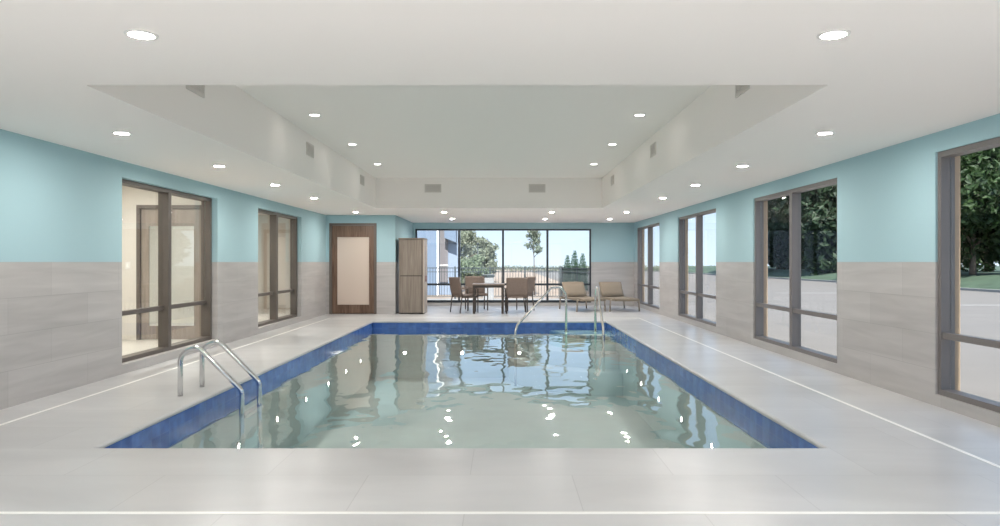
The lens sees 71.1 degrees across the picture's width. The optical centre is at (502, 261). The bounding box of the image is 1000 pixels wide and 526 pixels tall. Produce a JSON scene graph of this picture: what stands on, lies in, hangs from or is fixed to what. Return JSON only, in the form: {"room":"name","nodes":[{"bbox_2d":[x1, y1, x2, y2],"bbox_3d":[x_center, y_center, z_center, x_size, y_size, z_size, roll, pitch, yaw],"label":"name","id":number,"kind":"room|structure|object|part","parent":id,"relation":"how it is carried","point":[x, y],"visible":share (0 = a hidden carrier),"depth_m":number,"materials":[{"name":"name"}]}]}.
{"room":"indoor swimming pool","nodes":[
{"label":"indoor swimming pool","id":0,"kind":"room"},
{"bbox_2d":[122,185,200,339],"bbox_3d":[-6.020,-0.010,11.770,2.760,2.620,0.140,0,0,0],"label":"wall","id":1,"kind":"structure","parent":0,"point":[131,197],"depth_m":11.70,"materials":[{"name":"white paint"}]},
{"bbox_2d":[125,262,129,268],"bbox_3d":[-6.270,0.060,11.693,0.080,0.120,0.014,0,0,0],"label":"light switch","id":2,"kind":"object","parent":1,"relation":"attached to","point":[127,264],"visible":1,"depth_m":11.69,"materials":[{"name":"white plastic"}]},
{"bbox_2d":[136,205,200,339],"bbox_3d":[-5.550,0.175,11.760,1.140,2.250,0.160,0,0,0],"label":"door","id":3,"kind":"structure","parent":1,"relation":"in","point":[146,215],"depth_m":11.72,"materials":[{"name":"brown paint"}]},
{"bbox_2d":[0,129,325,409],"bbox_3d":[-4.530,-0.295,8.400,0.220,3.550,18.200,0,0,0],"label":"wall","id":4,"kind":"structure","parent":0,"point":[61,206],"depth_m":7.39,"materials":[{"name":"teal paint"},{"name":"beige-gray stone tile"}]},
{"bbox_2d":[122,179,211,362],"bbox_3d":[-4.580,0.105,9.480,0.140,2.180,2.720,0,0,0],"label":"window","id":5,"kind":"structure","parent":4,"relation":"in","point":[164,307],"depth_m":9.44,"materials":[{"name":"brown metal"}]},
{"bbox_3d":[-4.604,0.620,8.804,0.068,0.056,1.268,0,0,0],"label":"rail","id":6,"kind":"part","parent":5,"relation":"part of","materials":[{"name":"brown metal"}]},
{"bbox_3d":[-4.604,0.620,10.156,0.068,0.056,1.268,0,0,0],"label":"rail","id":7,"kind":"part","parent":5,"relation":"part of","materials":[{"name":"brown metal"}]},
{"bbox_2d":[258,209,296,326],"bbox_3d":[-4.580,0.105,13.990,0.140,2.180,2.720,0,0,0],"label":"window","id":8,"kind":"structure","parent":4,"relation":"in","point":[273,293],"depth_m":14.00,"materials":[{"name":"brown metal"}]},
{"bbox_3d":[-4.604,0.620,13.314,0.068,0.056,1.268,0,0,0],"label":"rail","id":9,"kind":"part","parent":8,"relation":"part of","materials":[{"name":"brown metal"}]},
{"bbox_3d":[-4.604,0.620,14.666,0.068,0.056,1.268,0,0,0],"label":"rail","id":10,"kind":"part","parent":8,"relation":"part of","materials":[{"name":"brown metal"}]},
{"bbox_2d":[150,226,193,323],"bbox_3d":[-7.475,0.005,12.250,0.150,2.950,15.500,0,0,0],"label":"wall","id":11,"kind":"structure","parent":0,"point":[182,237],"depth_m":15.96,"materials":[{"name":"white"}]},
{"bbox_2d":[258,215,289,308],"bbox_3d":[-6.020,0.005,19.575,2.760,2.950,0.150,0,0,0],"label":"wall","id":12,"kind":"structure","parent":0,"point":[263,220],"depth_m":19.50,"materials":[{"name":"white paint"}]},
{"bbox_2d":[264,230,289,308],"bbox_3d":[-6.100,0.200,19.460,1.100,2.200,0.080,0,0,0],"label":"door","id":13,"kind":"structure","parent":12,"relation":"in","point":[283,235],"depth_m":19.42,"materials":[{"name":"beige"}]},
{"bbox_2d":[326,215,396,313],"bbox_3d":[-3.665,-0.295,17.610,1.950,3.550,0.220,0,0,0],"label":"wall","id":14,"kind":"structure","parent":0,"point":[386,224],"depth_m":17.50,"materials":[{"name":"teal paint"},{"name":"beige-gray stone tile"}]},
{"bbox_2d":[329,223,376,313],"bbox_3d":[-3.750,0.165,17.560,1.180,2.270,0.160,0,0,0],"label":"door","id":15,"kind":"structure","parent":14,"relation":"attached to","point":[352,246],"depth_m":17.52,"materials":[{"name":"brown paint"}]},
{"bbox_2d":[397,216,412,312],"bbox_3d":[-2.800,-0.295,19.310,0.220,3.550,3.180,0,0,0],"label":"wall","id":16,"kind":"structure","parent":0,"point":[404,227],"depth_m":18.37,"materials":[{"name":"teal paint"}]},
{"bbox_2d":[0,0,999,222],"bbox_3d":[-0.255,-1.555,10.100,8.330,0.770,21.600,0,0,0],"label":"ceiling","id":17,"kind":"structure","parent":0,"point":[484,101],"depth_m":5.01,"materials":[{"name":"white paint"}]},
{"bbox_2d":[112,131,130,134],"bbox_3d":[-3.460,-1.167,6.350,0.162,0.007,0.162,0,0,0],"label":"recessed light","id":18,"kind":"object","parent":17,"relation":"in","point":[114,132],"visible":1,"depth_m":6.34,"materials":[{"name":"white"}]},
{"bbox_2d":[124,29,158,39],"bbox_3d":[-1.860,-1.167,3.600,0.162,0.007,0.162,0,0,0],"label":"recessed light","id":19,"kind":"object","parent":17,"relation":"in","point":[133,33],"visible":1,"depth_m":3.59,"materials":[{"name":"white"}]},
{"bbox_2d":[129,32,153,38],"bbox_3d":[-1.860,-1.167,3.600,0.116,0.001,0.116,0,0,0],"label":"diffuser","id":20,"kind":"object","parent":19,"relation":"attached to","point":[135,34],"depth_m":3.61,"materials":[{"name":"white plastic"}]},
{"bbox_2d":[186,85,204,97],"bbox_3d":[-2.754,-1.600,6.270,0.012,0.180,0.360,0,0,0],"label":"ceiling vent","id":21,"kind":"object","parent":17,"relation":"in","point":[199,90],"visible":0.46,"depth_m":6.32,"materials":[{"name":"grey metal"}]},
{"bbox_2d":[306,142,313,157],"bbox_3d":[-2.754,-1.600,10.000,0.012,0.180,0.360,0,0,0],"label":"ceiling vent","id":22,"kind":"object","parent":17,"relation":"in","point":[309,147],"visible":1,"depth_m":9.98,"materials":[{"name":"grey metal"}]},
{"bbox_2d":[360,175,363,185],"bbox_3d":[-2.754,-1.600,13.700,0.012,0.180,0.360,0,0,0],"label":"ceiling vent","id":23,"kind":"object","parent":17,"relation":"in","point":[361,176],"visible":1,"depth_m":13.66,"materials":[{"name":"grey metal"}]},
{"bbox_2d":[425,184,440,191],"bbox_3d":[-1.520,-1.600,15.194,0.360,0.180,0.012,0,0,0],"label":"ceiling vent","id":24,"kind":"object","parent":17,"relation":"in","point":[428,187],"visible":1,"depth_m":15.19,"materials":[{"name":"white metal"}]},
{"bbox_2d":[529,184,544,191],"bbox_3d":[0.740,-1.600,15.194,0.360,0.180,0.012,0,0,0],"label":"ceiling vent","id":25,"kind":"object","parent":17,"relation":"in","point":[532,187],"visible":1,"depth_m":15.19,"materials":[{"name":"grey metal"}]},
{"bbox_2d":[633,114,645,116],"bbox_3d":[1.690,-1.817,8.660,0.162,0.007,0.162,0,0,0],"label":"recessed light","id":26,"kind":"object","parent":17,"relation":"in","point":[636,115],"visible":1,"depth_m":8.67,"materials":[{"name":"white"}]},
{"bbox_2d":[650,142,655,157],"bbox_3d":[2.144,-1.600,10.000,0.012,0.180,0.360,0,0,0],"label":"ceiling vent","id":27,"kind":"object","parent":17,"relation":"in","point":[653,146],"visible":1,"depth_m":9.98,"materials":[{"name":"grey metal"}]},
{"bbox_2d":[735,85,749,97],"bbox_3d":[2.144,-1.600,6.270,0.012,0.180,0.360,0,0,0],"label":"ceiling vent","id":28,"kind":"object","parent":17,"relation":"in","point":[739,89],"visible":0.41,"depth_m":6.31,"materials":[{"name":"grey metal"}]},
{"bbox_2d":[815,131,834,134],"bbox_3d":[2.920,-1.167,6.350,0.162,0.007,0.162,0,0,0],"label":"recessed light","id":29,"kind":"object","parent":17,"relation":"in","point":[825,132],"visible":1,"depth_m":6.34,"materials":[{"name":"white"}]},
{"bbox_2d":[816,29,850,39],"bbox_3d":[1.700,-1.167,3.600,0.162,0.007,0.162,0,0,0],"label":"recessed light","id":30,"kind":"object","parent":17,"relation":"in","point":[838,33],"visible":1,"depth_m":3.59,"materials":[{"name":"white"}]},
{"bbox_2d":[821,32,845,38],"bbox_3d":[1.700,-1.167,3.600,0.116,0.001,0.116,0,0,0],"label":"diffuser","id":31,"kind":"object","parent":30,"relation":"attached to","point":[834,34],"depth_m":3.61,"materials":[{"name":"white plastic"}]},
{"bbox_2d":[0,306,999,525],"bbox_3d":[-1.635,1.390,10.100,11.530,0.180,22.040,0,0,0],"label":"floor","id":32,"kind":"structure","parent":0,"point":[892,467],"depth_m":4.36,"materials":[{"name":"tile"}]},
{"bbox_2d":[0,318,328,425],"bbox_3d":[-4.010,1.301,9.945,0.030,0.006,12.610,0,0,0],"label":"floor strip","id":33,"kind":"object","parent":32,"relation":"on","point":[328,318],"visible":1,"depth_m":7.30,"materials":[{"name":"white tile"}]},
{"bbox_2d":[178,340,263,447],"bbox_3d":[-2.819,1.566,7.035,0.669,1.508,0.539,0,0,0],"label":"pool ladder","id":34,"kind":"object","parent":32,"relation":"on","point":[243,414],"visible":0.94,"depth_m":6.79,"materials":[{"name":"silver metal"}]},
{"bbox_2d":[398,238,427,313],"bbox_3d":[-2.280,0.350,17.812,0.664,1.900,0.725,0,0,0],"label":"tall cabinet","id":35,"kind":"object","parent":32,"relation":"on","point":[412,251],"visible":1,"depth_m":17.45,"materials":[{"name":"beige laminate"}]},
{"bbox_3d":[-2.301,0.807,17.466,0.542,0.905,0.020,0,0,0],"label":"door","id":36,"kind":"part","parent":35,"relation":"part of","materials":[{"name":"beige laminate"}]},
{"bbox_3d":[-2.301,-0.110,17.466,0.542,0.890,0.020,0,0,0],"label":"door","id":37,"kind":"part","parent":35,"relation":"part of","materials":[{"name":"beige laminate"}]},
{"bbox_3d":[-2.285,-0.585,17.812,0.654,0.030,0.725,0,0,0],"label":"panel","id":38,"kind":"part","parent":35,"relation":"part of","materials":[{"name":"beige laminate"}]},
{"bbox_3d":[-1.968,0.360,17.840,0.004,1.860,0.660,0,0,0],"label":"panel","id":39,"kind":"part","parent":35,"relation":"part of","materials":[{"name":"laminate"}]},
{"bbox_2d":[105,323,817,447],"bbox_3d":[-0.300,1.945,10.155,5.160,1.210,10.530,0,0,0],"label":"swimming pool","id":40,"kind":"object","parent":32,"relation":"in","point":[553,403],"visible":0.38,"depth_m":10.79,"materials":[{"name":"liquid"}]},
{"bbox_2d":[63,321,854,452],"bbox_3d":[-0.300,1.325,10.155,5.400,0.050,10.770,0,0,0],"label":"pool coping","id":41,"kind":"object","parent":40,"relation":"on","point":[824,444],"visible":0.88,"depth_m":5.45,"materials":[{"name":"tile"}]},
{"bbox_2d":[514,286,566,385],"bbox_3d":[0.807,1.508,14.607,1.555,1.985,0.100,0,0,-41],"label":"pool handrail","id":42,"kind":"object","parent":40,"relation":"on","point":[552,287],"visible":0.94,"depth_m":14.46,"materials":[{"name":"silver metal"}]},
{"bbox_2d":[594,286,604,370],"bbox_3d":[1.969,1.508,14.277,0.100,1.985,1.706,0,0,2],"label":"pool handrail","id":43,"kind":"object","parent":40,"relation":"on","point":[596,292],"visible":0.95,"depth_m":14.30,"materials":[{"name":"silver metal"}]},
{"bbox_2d":[449,277,478,312],"bbox_3d":[-1.014,0.846,18.111,0.602,0.913,0.586,0,0,-33],"label":"dining chair","id":44,"kind":"object","parent":32,"relation":"on","point":[455,284],"visible":0.98,"depth_m":18.02,"materials":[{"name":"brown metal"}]},
{"bbox_3d":[-1.196,0.647,17.994,0.168,0.515,0.540,0,0,-33],"label":"backrest","id":45,"kind":"part","parent":44,"relation":"part of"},
{"bbox_3d":[-0.968,0.875,18.140,0.477,0.076,0.500,0,0,-33],"label":"seat","id":46,"kind":"part","parent":44,"relation":"part of","materials":[{"name":"brown fabric"}]},
{"bbox_2d":[465,276,487,310],"bbox_3d":[-0.723,0.846,18.996,0.586,0.913,0.602,0,0,-11],"label":"dining chair","id":47,"kind":"object","parent":32,"relation":"on","point":[469,280],"visible":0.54,"depth_m":19.18,"materials":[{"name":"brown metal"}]},
{"bbox_3d":[-0.766,0.647,19.209,0.540,0.515,0.168,0,0,-11],"label":"backrest","id":48,"kind":"part","parent":47,"relation":"part of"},
{"bbox_3d":[-0.712,0.875,18.943,0.500,0.076,0.477,0,0,-11],"label":"seat","id":49,"kind":"part","parent":47,"relation":"part of","materials":[{"name":"brown fabric"}]},
{"bbox_2d":[472,283,504,313],"bbox_3d":[-0.370,0.927,17.950,0.820,0.745,0.820,0,0,0],"label":"dining table","id":50,"kind":"object","parent":32,"relation":"on","point":[475,285],"visible":0.99,"depth_m":17.56,"materials":[{"name":"brown wood"}]},
{"bbox_3d":[-0.730,0.943,17.590,0.060,0.715,0.060,0,0,0],"label":"leg","id":51,"kind":"part","parent":50,"relation":"part of","materials":[{"name":"brown wood"}]},
{"bbox_3d":[-0.010,0.943,17.590,0.060,0.715,0.060,0,0,0],"label":"leg","id":52,"kind":"part","parent":50,"relation":"part of","materials":[{"name":"grey metal"}]},
{"bbox_2d":[0,512,999,513],"bbox_3d":[-0.255,1.301,3.625,8.330,0.006,0.030,0,0,0],"label":"floor strip","id":53,"kind":"object","parent":32,"relation":"on","point":[0,512],"visible":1,"depth_m":3.62,"materials":[{"name":"white tile"}]},
{"bbox_2d":[504,277,528,313],"bbox_3d":[0.341,0.846,17.824,0.586,0.913,0.602,0,0,-3],"label":"dining chair","id":54,"kind":"object","parent":32,"relation":"on","point":[517,287],"visible":0.98,"depth_m":17.59,"materials":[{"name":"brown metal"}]},
{"bbox_3d":[0.352,0.647,17.607,0.540,0.515,0.168,0,0,-3],"label":"backrest","id":55,"kind":"part","parent":54,"relation":"part of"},
{"bbox_2d":[507,277,535,310],"bbox_3d":[0.484,0.846,18.612,0.602,0.913,0.586,0,0,28],"label":"dining chair","id":56,"kind":"object","parent":32,"relation":"on","point":[531,280],"visible":0.36,"depth_m":18.62,"materials":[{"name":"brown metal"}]},
{"bbox_3d":[0.676,0.647,18.510,0.168,0.515,0.540,0,0,28],"label":"backrest","id":57,"kind":"part","parent":56,"relation":"part of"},
{"bbox_2d":[559,282,605,311],"bbox_3d":[2.137,0.925,18.882,0.852,0.753,1.488,0,0,-17],"label":"sun lounger","id":58,"kind":"object","parent":32,"relation":"on","point":[576,291],"visible":0.94,"depth_m":19.32,"materials":[{"name":"beige fabric"}]},
{"bbox_3d":[1.979,0.756,19.391,0.640,0.415,0.307,0,0,-17],"label":"backrest","id":59,"kind":"part","parent":58,"relation":"part of","materials":[{"name":"beige fabric"}]},
{"bbox_3d":[2.135,0.989,18.885,0.699,0.062,1.480,0,0,-17],"label":"frame","id":60,"kind":"part","parent":58,"relation":"part of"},
{"bbox_3d":[2.184,0.986,18.729,0.640,0.081,1.168,0,0,-17],"label":"seat","id":61,"kind":"part","parent":58,"relation":"part of","materials":[{"name":"brown fabric"}]},
{"bbox_2d":[597,282,639,311],"bbox_3d":[3.100,0.925,18.928,0.852,0.753,1.488,0,0,-9],"label":"sun lounger","id":62,"kind":"object","parent":32,"relation":"on","point":[612,291],"visible":0.84,"depth_m":19.37,"materials":[{"name":"beige fabric"}]},
{"bbox_3d":[3.015,0.756,19.454,0.640,0.415,0.307,0,0,-9],"label":"backrest","id":63,"kind":"part","parent":62,"relation":"part of","materials":[{"name":"beige fabric"}]},
{"bbox_3d":[3.099,0.989,18.931,0.699,0.062,1.480,0,0,-9],"label":"frame","id":64,"kind":"part","parent":62,"relation":"part of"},
{"bbox_3d":[3.125,0.986,18.770,0.640,0.081,1.168,0,0,-9],"label":"seat","id":65,"kind":"part","parent":62,"relation":"part of","materials":[{"name":"brown fabric"}]},
{"bbox_2d":[639,318,999,467],"bbox_3d":[3.150,1.301,9.945,0.030,0.006,12.610,0,0,0],"label":"floor strip","id":66,"kind":"object","parent":32,"relation":"on","point":[933,439],"visible":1,"depth_m":6.04,"materials":[{"name":"white"}]},
{"bbox_2d":[413,223,633,305],"bbox_3d":[0.500,-0.295,21.010,6.820,3.550,0.220,0,0,0],"label":"wall","id":67,"kind":"structure","parent":0,"point":[612,244],"depth_m":20.90,"materials":[{"name":"teal painted plaster"},{"name":"beige stone tile"}]},
{"bbox_2d":[415,229,590,302],"bbox_3d":[0.007,0.113,20.945,5.245,2.195,0.110,0,0,0],"label":"window","id":68,"kind":"structure","parent":67,"relation":"in","point":[547,283],"depth_m":20.89,"materials":[{"name":"grey metal"}]},
{"bbox_3d":[-1.957,0.670,20.945,1.227,0.060,0.070,0,0,0],"label":"rail","id":69,"kind":"part","parent":68,"relation":"part of","materials":[{"name":"grey metal"}]},
{"bbox_3d":[1.972,0.670,20.945,1.227,0.060,0.070,0,0,0],"label":"rail","id":70,"kind":"part","parent":68,"relation":"part of","materials":[{"name":"grey metal"}]},
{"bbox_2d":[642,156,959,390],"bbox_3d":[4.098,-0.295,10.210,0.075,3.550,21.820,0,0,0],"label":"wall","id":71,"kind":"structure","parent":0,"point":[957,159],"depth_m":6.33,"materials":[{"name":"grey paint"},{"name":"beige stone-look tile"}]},
{"bbox_2d":[634,113,999,426],"bbox_3d":[3.985,-0.295,10.210,0.150,3.550,21.820,0,0,0],"label":"wall","id":72,"kind":"structure","parent":0,"point":[887,198],"depth_m":7.37,"materials":[{"name":"teal painted plaster"},{"name":"beige stone tile"}]},
{"bbox_2d":[638,223,658,308],"bbox_3d":[3.993,0.102,18.975,0.125,2.187,2.950,0,0,0],"label":"window","id":73,"kind":"structure","parent":72,"relation":"in","point":[650,286],"depth_m":18.93,"materials":[{"name":"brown metal"}]},
{"bbox_2d":[679,208,715,326],"bbox_3d":[3.993,0.102,14.240,0.125,2.187,2.780,0,0,0],"label":"window","id":74,"kind":"structure","parent":72,"relation":"in","point":[699,294],"depth_m":14.20,"materials":[{"name":"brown metal"}]},
{"bbox_3d":[3.969,0.660,14.931,0.053,0.056,1.298,0,0,0],"label":"rail","id":75,"kind":"part","parent":74,"relation":"part of","materials":[{"name":"grey metal"}]},
{"bbox_3d":[3.969,0.660,13.549,0.053,0.056,1.298,0,0,0],"label":"rail","id":76,"kind":"part","parent":74,"relation":"part of","materials":[{"name":"grey metal"}]},
{"bbox_2d":[754,178,836,362],"bbox_3d":[3.993,0.102,9.565,0.125,2.187,2.750,0,0,0],"label":"window","id":77,"kind":"structure","parent":72,"relation":"in","point":[794,309],"depth_m":9.52,"materials":[{"name":"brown metal"}]},
{"bbox_3d":[3.969,0.660,10.248,0.053,0.056,1.283,0,0,0],"label":"rail","id":78,"kind":"part","parent":77,"relation":"part of","materials":[{"name":"grey metal"}]},
{"bbox_3d":[3.969,0.660,8.882,0.053,0.056,1.283,0,0,0],"label":"rail","id":79,"kind":"part","parent":77,"relation":"part of","materials":[{"name":"grey metal"}]},
{"bbox_2d":[938,137,999,412],"bbox_3d":[3.993,0.102,4.940,0.125,2.187,2.780,0,0,0],"label":"window","id":80,"kind":"structure","parent":72,"relation":"in","point":[947,337],"depth_m":6.28,"materials":[{"name":"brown metal"}]},
{"bbox_3d":[3.969,0.660,5.631,0.053,0.056,1.298,0,0,0],"label":"rail","id":81,"kind":"part","parent":80,"relation":"part of","materials":[{"name":"grey metal"}]},
{"label":"outside","id":82,"kind":"structure","parent":0,"visible":0},
{"bbox_2d":[427,268,588,298],"bbox_3d":[-18.000,1.575,93.600,84.000,0.290,132.800,0,0,0],"label":"ground","id":83,"kind":"structure","parent":82,"point":[508,274],"depth_m":39.26,"materials":[{"name":"concrete"}]},
{"bbox_2d":[417,231,460,294],"bbox_3d":[-5.450,-0.880,33.400,7.100,4.600,7.200,0,0,0],"label":"building wing","id":84,"kind":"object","parent":83,"relation":"on","point":[442,246],"visible":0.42,"depth_m":30.11,"materials":[{"name":"blue paint"}]},
{"bbox_3d":[-2.790,-0.880,29.985,0.080,4.600,0.070,0,0,0],"label":"corner trim","id":85,"kind":"part","parent":84,"relation":"part of","materials":[{"name":"white paint"}]},
{"bbox_2d":[444,231,456,242],"bbox_3d":[-2.250,-1.405,30.073,0.500,1.150,0.545,0,0,0],"label":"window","id":86,"kind":"structure","parent":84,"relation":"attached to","point":[449,236],"depth_m":29.80,"materials":[{"name":"glass"}]},
{"bbox_2d":[461,231,483,267],"bbox_3d":[-2.503,-0.403,43.929,2.780,3.748,3.026,0,0,-30],"label":"tree","id":87,"kind":"object","parent":83,"relation":"on","point":[467,242],"visible":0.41,"depth_m":43.50,"materials":[{"name":"green plant"}]},
{"bbox_2d":[461,254,491,282],"bbox_3d":[-1.829,0.507,40.524,2.335,1.971,2.258,0,0,37],"label":"shrub","id":88,"kind":"object","parent":83,"relation":"on","point":[471,268],"visible":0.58,"depth_m":40.00,"materials":[{"name":"green plant"}]},
{"bbox_2d":[473,236,499,273],"bbox_3d":[-1.329,-0.193,48.978,1.920,3.328,2.282,0,0,-36],"label":"tree","id":89,"kind":"object","parent":83,"relation":"on","point":[487,249],"visible":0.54,"depth_m":48.53,"materials":[{"name":"green plant"}]},
{"bbox_2d":[524,231,543,294],"bbox_3d":[1.301,-0.100,30.009,0.904,3.141,1.135,0,0,0],"label":"tree","id":90,"kind":"object","parent":83,"relation":"on","point":[534,235],"visible":0.71,"depth_m":29.92,"materials":[{"name":"green plant"}]},
{"bbox_2d":[564,255,571,281],"bbox_3d":[2.944,0.574,31.998,0.526,1.781,0.528,0,0,0],"label":"conifer","id":91,"kind":"object","parent":83,"relation":"on","point":[566,265],"visible":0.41,"depth_m":31.94,"materials":[{"name":"green plant"}]},
{"bbox_2d":[571,251,578,280],"bbox_3d":[3.376,0.463,32.998,0.595,2.014,0.597,0,0,0],"label":"conifer","id":92,"kind":"object","parent":83,"relation":"on","point":[575,262],"visible":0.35,"depth_m":32.95,"materials":[{"name":"green plant"}]},
{"bbox_2d":[578,253,588,289],"bbox_3d":[3.628,0.534,31.898,0.551,1.866,0.553,0,0,0],"label":"conifer","id":93,"kind":"object","parent":83,"relation":"on","point":[583,265],"visible":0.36,"depth_m":31.83,"materials":[{"name":"green plant"}]},
{"bbox_2d":[497,265,711,271],"bbox_3d":[1.482,0.963,105.000,66.045,1.201,1.872,0,0,0],"label":"hedge","id":94,"kind":"object","parent":83,"relation":"on","point":[551,268],"visible":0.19,"depth_m":104.85,"materials":[{"name":"green plant"}]},
{"bbox_2d":[646,270,999,292],"bbox_3d":[23.150,1.510,50.000,0.300,0.420,140.000,0,0,0],"label":"kerb","id":95,"kind":"object","parent":83,"relation":"on","point":[965,289],"visible":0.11,"depth_m":49.19,"materials":[{"name":"grey"}]},
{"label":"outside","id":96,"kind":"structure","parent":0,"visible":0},
{"bbox_2d":[529,270,999,401],"bbox_3d":[13.567,1.568,50.000,18.865,0.304,140.000,0,0,0],"label":"ground","id":97,"kind":"structure","parent":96,"point":[979,311],"depth_m":16.99,"materials":[{"name":"concrete"}]},
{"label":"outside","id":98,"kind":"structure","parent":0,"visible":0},
{"bbox_2d":[646,266,999,289],"bbox_3d":[51.650,1.195,50.000,56.700,1.050,140.000,0,0,0],"label":"lawn","id":99,"kind":"structure","parent":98,"point":[982,280],"depth_m":49.37,"materials":[{"name":"green plant"}]},
{"bbox_2d":[768,199,805,269],"bbox_3d":[27.593,-5.545,68.141,10.263,13.358,11.041,0,0,-39],"label":"tree","id":100,"kind":"object","parent":99,"relation":"on","point":[778,234],"visible":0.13,"depth_m":65.23,"materials":[{"name":"green plant"}]},
{"bbox_2d":[771,185,836,274],"bbox_3d":[27.901,-5.478,58.034,9.772,15.918,10.564,0,0,0],"label":"tree","id":101,"kind":"object","parent":99,"relation":"on","point":[818,206],"visible":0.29,"depth_m":54.90,"materials":[{"name":"green plant"}]},
{"bbox_2d":[960,147,999,274],"bbox_3d":[26.721,-4.235,39.544,9.228,10.079,9.027,0,0,-16],"label":"tree","id":102,"kind":"object","parent":99,"relation":"on","point":[979,171],"visible":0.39,"depth_m":37.40,"materials":[{"name":"green plant"}]},
{"bbox_2d":[960,239,999,271],"bbox_3d":[34.016,-4.236,49.225,9.027,10.077,9.228,0,0,0],"label":"tree","id":103,"kind":"object","parent":99,"relation":"on","point":[988,267],"visible":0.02,"depth_m":47.39,"materials":[{"name":"green plant"}]},
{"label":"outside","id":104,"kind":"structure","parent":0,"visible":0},
{"bbox_2d":[427,299,567,299],"bbox_3d":[-2.433,1.570,24.160,13.135,0.300,6.080,0,0,0],"label":"patio","id":105,"kind":"structure","parent":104,"point":[427,299],"depth_m":26.50,"materials":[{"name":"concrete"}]},
{"bbox_2d":[482,274,494,299],"bbox_3d":[-0.520,0.930,25.200,0.440,0.980,0.440,0,0,0],"label":"utility box","id":106,"kind":"object","parent":105,"relation":"on","point":[489,278],"visible":0.57,"depth_m":25.01,"materials":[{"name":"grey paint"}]},
{"bbox_3d":[-0.520,0.490,25.200,0.440,0.100,0.440,0,0,0],"label":"lid","id":107,"kind":"part","parent":106,"relation":"part of","materials":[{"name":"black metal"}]},
{"bbox_2d":[427,266,560,298],"bbox_3d":[-0.500,0.795,27.000,5.456,1.250,0.056,0,0,0],"label":"iron fence","id":108,"kind":"object","parent":105,"relation":"on","point":[559,268],"visible":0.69,"depth_m":26.99,"materials":[{"name":"grey metal"}]},
{"bbox_3d":[-0.500,1.320,27.000,5.400,0.030,0.030,0,0,0],"label":"rail","id":109,"kind":"part","parent":108,"relation":"part of","materials":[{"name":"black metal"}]},
{"bbox_3d":[2.200,0.795,27.000,0.056,1.250,0.056,0,0,0],"label":"post","id":110,"kind":"part","parent":108,"relation":"part of","materials":[{"name":"black metal"}]},
{"bbox_2d":[561,266,588,296],"bbox_3d":[2.680,0.795,25.250,0.068,1.250,3.473,0,0,-14],"label":"iron fence","id":111,"kind":"object","parent":105,"relation":"on","point":[572,272],"visible":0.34,"depth_m":25.53,"materials":[{"name":"grey metal"}]},
{"bbox_3d":[2.260,0.795,26.900,0.056,1.250,0.056,0,0,0],"label":"post","id":112,"kind":"part","parent":111,"relation":"part of","materials":[{"name":"black metal"}]}
]}

